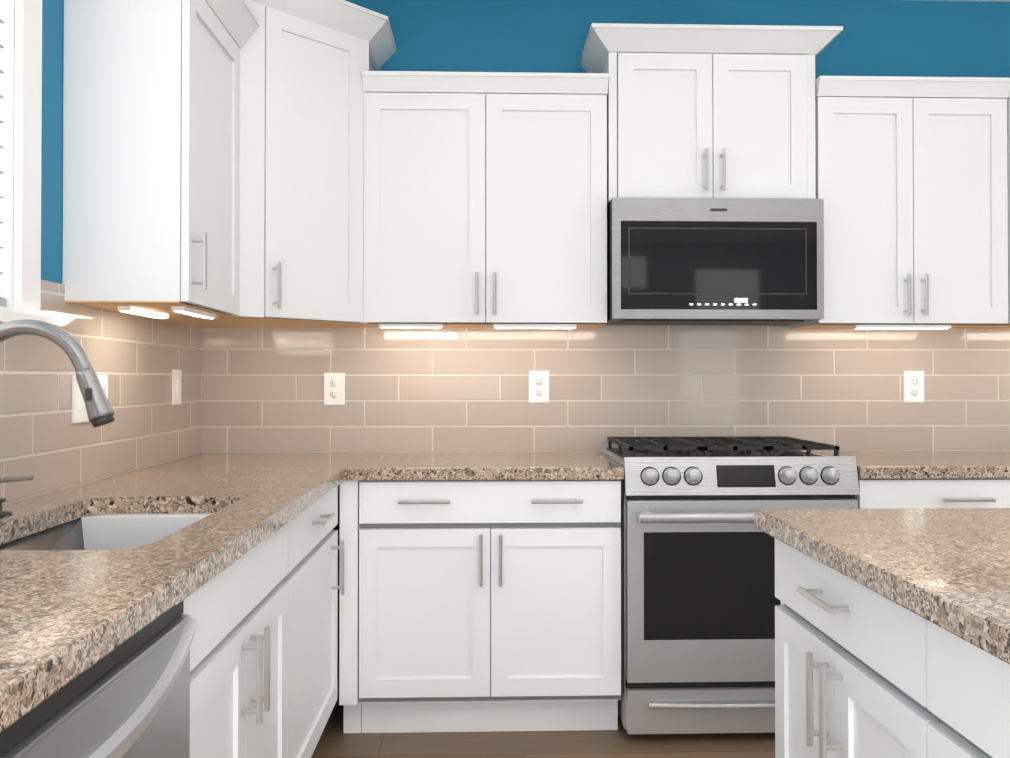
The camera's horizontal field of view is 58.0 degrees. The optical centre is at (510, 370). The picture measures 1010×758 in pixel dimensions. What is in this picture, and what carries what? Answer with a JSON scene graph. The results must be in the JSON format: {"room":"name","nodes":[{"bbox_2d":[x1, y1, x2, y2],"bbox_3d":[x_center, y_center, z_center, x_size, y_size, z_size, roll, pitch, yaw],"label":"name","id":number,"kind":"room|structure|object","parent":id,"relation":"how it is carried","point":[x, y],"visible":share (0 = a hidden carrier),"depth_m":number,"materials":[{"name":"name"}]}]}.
{"room":"kitchen","nodes":[
{"label":"kitchen","id":0,"kind":"room"},
{"bbox_2d":[13,0,63,283],"bbox_3d":[-1.147,-0.175,-0.070,0.120,2.680,7.200,0,-1,-2],"label":"wall","id":1,"kind":"structure","parent":0,"point":[52,145],"depth_m":2.31,"materials":[{"name":"blue paint"}]},
{"bbox_2d":[0,0,52,323],"bbox_3d":[-1.167,-0.741,1.503,0.160,1.259,1.417,0,-1,-2],"label":"window","id":2,"kind":"structure","parent":1,"relation":"in","point":[20,151],"depth_m":2.12,"materials":[{"name":"white"}]},
{"bbox_2d":[0,19,5,306],"bbox_3d":[-1.168,-0.709,1.503,0.053,1.114,1.207,0,-1,-2],"label":"window blinds","id":3,"kind":"object","parent":2,"relation":"attached to","point":[2,302],"visible":1,"depth_m":2.09,"materials":[{"name":"grey"}]},
{"bbox_2d":[0,280,201,503],"bbox_3d":[-1.143,0.056,1.828,0.008,0.567,3.400,0,-1,-2],"label":"backsplash","id":4,"kind":"structure","parent":1,"relation":"attached to","point":[47,444],"depth_m":2.56,"materials":[{"name":"tile"}]},
{"bbox_2d":[72,375,88,422],"bbox_3d":[-1.152,0.076,2.427,0.011,0.125,0.098,0,-1,-2],"label":"outlet","id":5,"kind":"object","parent":4,"relation":"attached to","point":[79,413],"depth_m":2.42,"materials":[{"name":"white plastic"}]},
{"bbox_2d":[97,375,107,399],"bbox_3d":[-1.156,0.048,2.567,0.011,0.069,0.068,0,-1,-2],"label":"outlet","id":6,"kind":"object","parent":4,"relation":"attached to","point":[103,379],"depth_m":2.59,"materials":[{"name":"white plastic"}]},
{"bbox_2d":[172,369,181,404],"bbox_3d":[-1.176,0.058,3.218,0.012,0.124,0.079,0,-1,-2],"label":"light switch","id":7,"kind":"object","parent":4,"relation":"attached to","point":[176,385],"visible":1,"depth_m":3.20,"materials":[{"name":"white plastic"}]},
{"bbox_2d":[62,0,237,315],"bbox_3d":[-1.008,-0.636,2.622,0.322,0.914,0.504,0,-1,-2],"label":"upper cabinet","id":8,"kind":"object","parent":1,"relation":"attached to","point":[150,87],"depth_m":2.37,"materials":[{"name":"white wood"}]},
{"bbox_2d":[311,680,774,757],"bbox_3d":[1.711,1.216,0.005,5.840,0.100,7.440,0,-1,-2],"label":"floor","id":9,"kind":"structure","parent":0,"point":[334,741],"depth_m":2.91,"materials":[{"name":"brown wood"}]},
{"bbox_2d":[0,600,197,757],"bbox_3d":[-0.774,0.755,1.086,0.616,0.843,0.598,0,-1,-2],"label":"dishwasher","id":10,"kind":"object","parent":9,"relation":"on","point":[129,697],"visible":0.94,"depth_m":1.14,"materials":[{"name":"silver metal"}]},
{"bbox_2d":[0,514,287,733],"bbox_3d":[-0.769,0.442,1.806,0.505,0.204,0.821,0,-1,-2],"label":"base cabinet","id":11,"kind":"object","parent":9,"relation":"on","point":[237,611],"depth_m":1.82,"materials":[{"name":"white wood"}]},
{"bbox_2d":[0,452,367,732],"bbox_3d":[-0.808,0.319,1.807,0.660,0.040,3.441,0,-1,-2],"label":"countertop","id":12,"kind":"structure","parent":11,"relation":"on","point":[66,617],"depth_m":1.45,"materials":[{"name":"stone"}]},
{"bbox_2d":[0,498,11,515],"bbox_3d":[-1.064,0.282,1.889,0.054,0.035,0.054,0,-1,-2],"label":"button","id":13,"kind":"object","parent":12,"relation":"on","point":[2,512],"visible":1,"depth_m":1.89,"materials":[{"name":"metal"}]},
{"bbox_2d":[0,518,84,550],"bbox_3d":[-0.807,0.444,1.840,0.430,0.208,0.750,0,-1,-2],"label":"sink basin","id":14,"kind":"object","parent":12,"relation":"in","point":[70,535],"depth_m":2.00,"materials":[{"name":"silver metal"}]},
{"bbox_2d":[0,319,114,482],"bbox_3d":[-0.922,0.099,1.768,0.313,0.397,0.094,0,-1,-2],"label":"faucet","id":15,"kind":"object","parent":12,"relation":"on","point":[99,410],"visible":1,"depth_m":1.74,"materials":[{"name":"silver metal"}]},
{"bbox_2d":[126,481,343,757],"bbox_3d":[-0.851,0.769,2.490,0.626,0.844,0.812,0,-1,-2],"label":"base cabinet","id":16,"kind":"object","parent":9,"relation":"on","point":[281,704],"depth_m":2.29,"materials":[{"name":"white wood"}]},
{"bbox_2d":[184,452,327,462],"bbox_3d":[-0.852,0.333,3.202,0.360,0.040,0.650,0,-1,-2],"label":"countertop","id":17,"kind":"structure","parent":16,"relation":"on","point":[220,457],"depth_m":3.29,"materials":[{"name":"stone"}]},
{"bbox_2d":[340,480,620,732],"bbox_3d":[-0.103,0.776,3.237,0.908,0.844,0.626,0,-1,-2],"label":"base cabinet","id":18,"kind":"object","parent":9,"relation":"on","point":[480,604],"depth_m":2.93,"materials":[{"name":"white wood"}]},
{"bbox_2d":[356,452,623,480],"bbox_3d":[-0.083,0.333,3.226,0.877,0.040,0.650,0,-1,-2],"label":"countertop","id":19,"kind":"structure","parent":18,"relation":"on","point":[375,466],"depth_m":2.95,"materials":[{"name":"stone"}]},
{"bbox_2d":[600,436,859,734],"bbox_3d":[0.740,0.726,3.208,0.758,0.944,0.734,0,-1,-2],"label":"range","id":20,"kind":"object","parent":9,"relation":"on","point":[699,600],"visible":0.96,"depth_m":2.92,"materials":[{"name":"silver metal"}]},
{"bbox_2d":[754,524,1009,757],"bbox_3d":[1.079,0.751,0.798,1.039,0.844,2.344,0,-1,-2],"label":"kitchen island","id":21,"kind":"object","parent":9,"relation":"on","point":[892,633],"depth_m":1.46,"materials":[{"name":"white wood"}]},
{"bbox_2d":[754,508,1009,651],"bbox_3d":[1.102,0.309,0.799,1.071,0.040,2.394,0,-1,-2],"label":"island countertop","id":22,"kind":"structure","parent":21,"relation":"on","point":[952,563],"depth_m":1.50,"materials":[{"name":"beige stone"}]},
{"bbox_2d":[854,478,1009,508],"bbox_3d":[1.508,0.777,3.288,0.763,0.844,0.626,0,-1,-2],"label":"base cabinet","id":23,"kind":"object","parent":9,"relation":"on","point":[964,492],"depth_m":2.97,"materials":[{"name":"white wood"}]},
{"bbox_2d":[811,451,1009,478],"bbox_3d":[2.105,0.334,3.297,1.966,0.040,0.646,0,-1,-2],"label":"countertop","id":24,"kind":"structure","parent":23,"relation":"on","point":[870,464],"depth_m":3.02,"materials":[{"name":"stone"}]},
{"bbox_2d":[332,0,1009,679],"bbox_3d":[1.596,-0.137,3.677,5.840,2.680,0.120,0,-1,-2],"label":"wall","id":25,"kind":"structure","parent":0,"point":[918,38],"depth_m":3.60,"materials":[{"name":"blue paint"}]},
{"bbox_2d":[142,0,393,327],"bbox_3d":[-0.824,-0.711,3.182,0.726,1.077,0.724,0,-1,-2],"label":"upper cabinet","id":26,"kind":"object","parent":25,"relation":"attached to","point":[264,164],"depth_m":3.08,"materials":[{"name":"white wood"}]},
{"bbox_2d":[254,320,381,327],"bbox_3d":[-0.635,-0.710,3.102,0.353,1.081,0.310,0,-1,-2],"label":"upper cabinet","id":27,"kind":"object","parent":25,"relation":"attached to","point":[273,323],"depth_m":3.25,"materials":[{"name":"white wood"}]},
{"bbox_2d":[382,72,613,328],"bbox_3d":[-0.092,-0.605,3.405,0.873,0.869,0.322,0,-1,-2],"label":"upper cabinet","id":28,"kind":"object","parent":25,"relation":"attached to","point":[498,187],"depth_m":3.25,"materials":[{"name":"white wood"}]},
{"bbox_2d":[202,325,1009,452],"bbox_3d":[0.953,0.074,3.591,4.292,0.567,0.008,0,-1,-2],"label":"backsplash","id":29,"kind":"structure","parent":25,"relation":"attached to","point":[436,389],"depth_m":3.57,"materials":[{"name":"tile"}]},
{"bbox_2d":[324,373,344,404],"bbox_3d":[-0.682,0.070,3.530,0.079,0.124,0.010,0,-1,-2],"label":"electrical outlet","id":30,"kind":"object","parent":29,"relation":"attached to","point":[334,388],"visible":1,"depth_m":3.53,"materials":[{"name":"white plastic"}]},
{"bbox_2d":[529,371,548,402],"bbox_3d":[0.112,0.063,3.555,0.079,0.124,0.010,0,-1,-2],"label":"electrical outlet","id":31,"kind":"object","parent":29,"relation":"attached to","point":[538,386],"visible":1,"depth_m":3.55,"materials":[{"name":"white plastic"}]},
{"bbox_2d":[904,371,923,401],"bbox_3d":[1.599,0.063,3.602,0.079,0.124,0.010,0,-1,-2],"label":"electrical outlet","id":32,"kind":"object","parent":29,"relation":"attached to","point":[913,386],"visible":1,"depth_m":3.60,"materials":[{"name":"white plastic"}]},
{"bbox_2d":[594,28,821,198],"bbox_3d":[0.724,-0.906,3.434,0.750,0.590,0.322,0,-1,-2],"label":"upper cabinet","id":33,"kind":"object","parent":25,"relation":"attached to","point":[697,114],"depth_m":3.28,"materials":[{"name":"white wood"}]},
{"bbox_2d":[605,197,823,325],"bbox_3d":[0.725,-0.390,3.390,0.746,0.428,0.398,0,-1,-2],"label":"microwave","id":34,"kind":"object","parent":33,"relation":"attached to","point":[715,261],"visible":1,"depth_m":3.19,"materials":[{"name":"silver metal"}]},
{"bbox_2d":[788,76,1009,328],"bbox_3d":[1.486,-0.605,3.455,0.764,0.869,0.322,0,-1,-2],"label":"upper cabinet","id":35,"kind":"object","parent":25,"relation":"attached to","point":[912,174],"depth_m":3.30,"materials":[{"name":"white wood"}]},
{"bbox_2d":[931,0,1009,1],"bbox_3d":[1.711,-1.564,0.033,5.840,0.100,7.440,0,-1,-2],"label":"ceiling","id":36,"kind":"structure","parent":0,"point":[972,0],"depth_m":3.63,"materials":[{"name":"white paint"}]}
]}

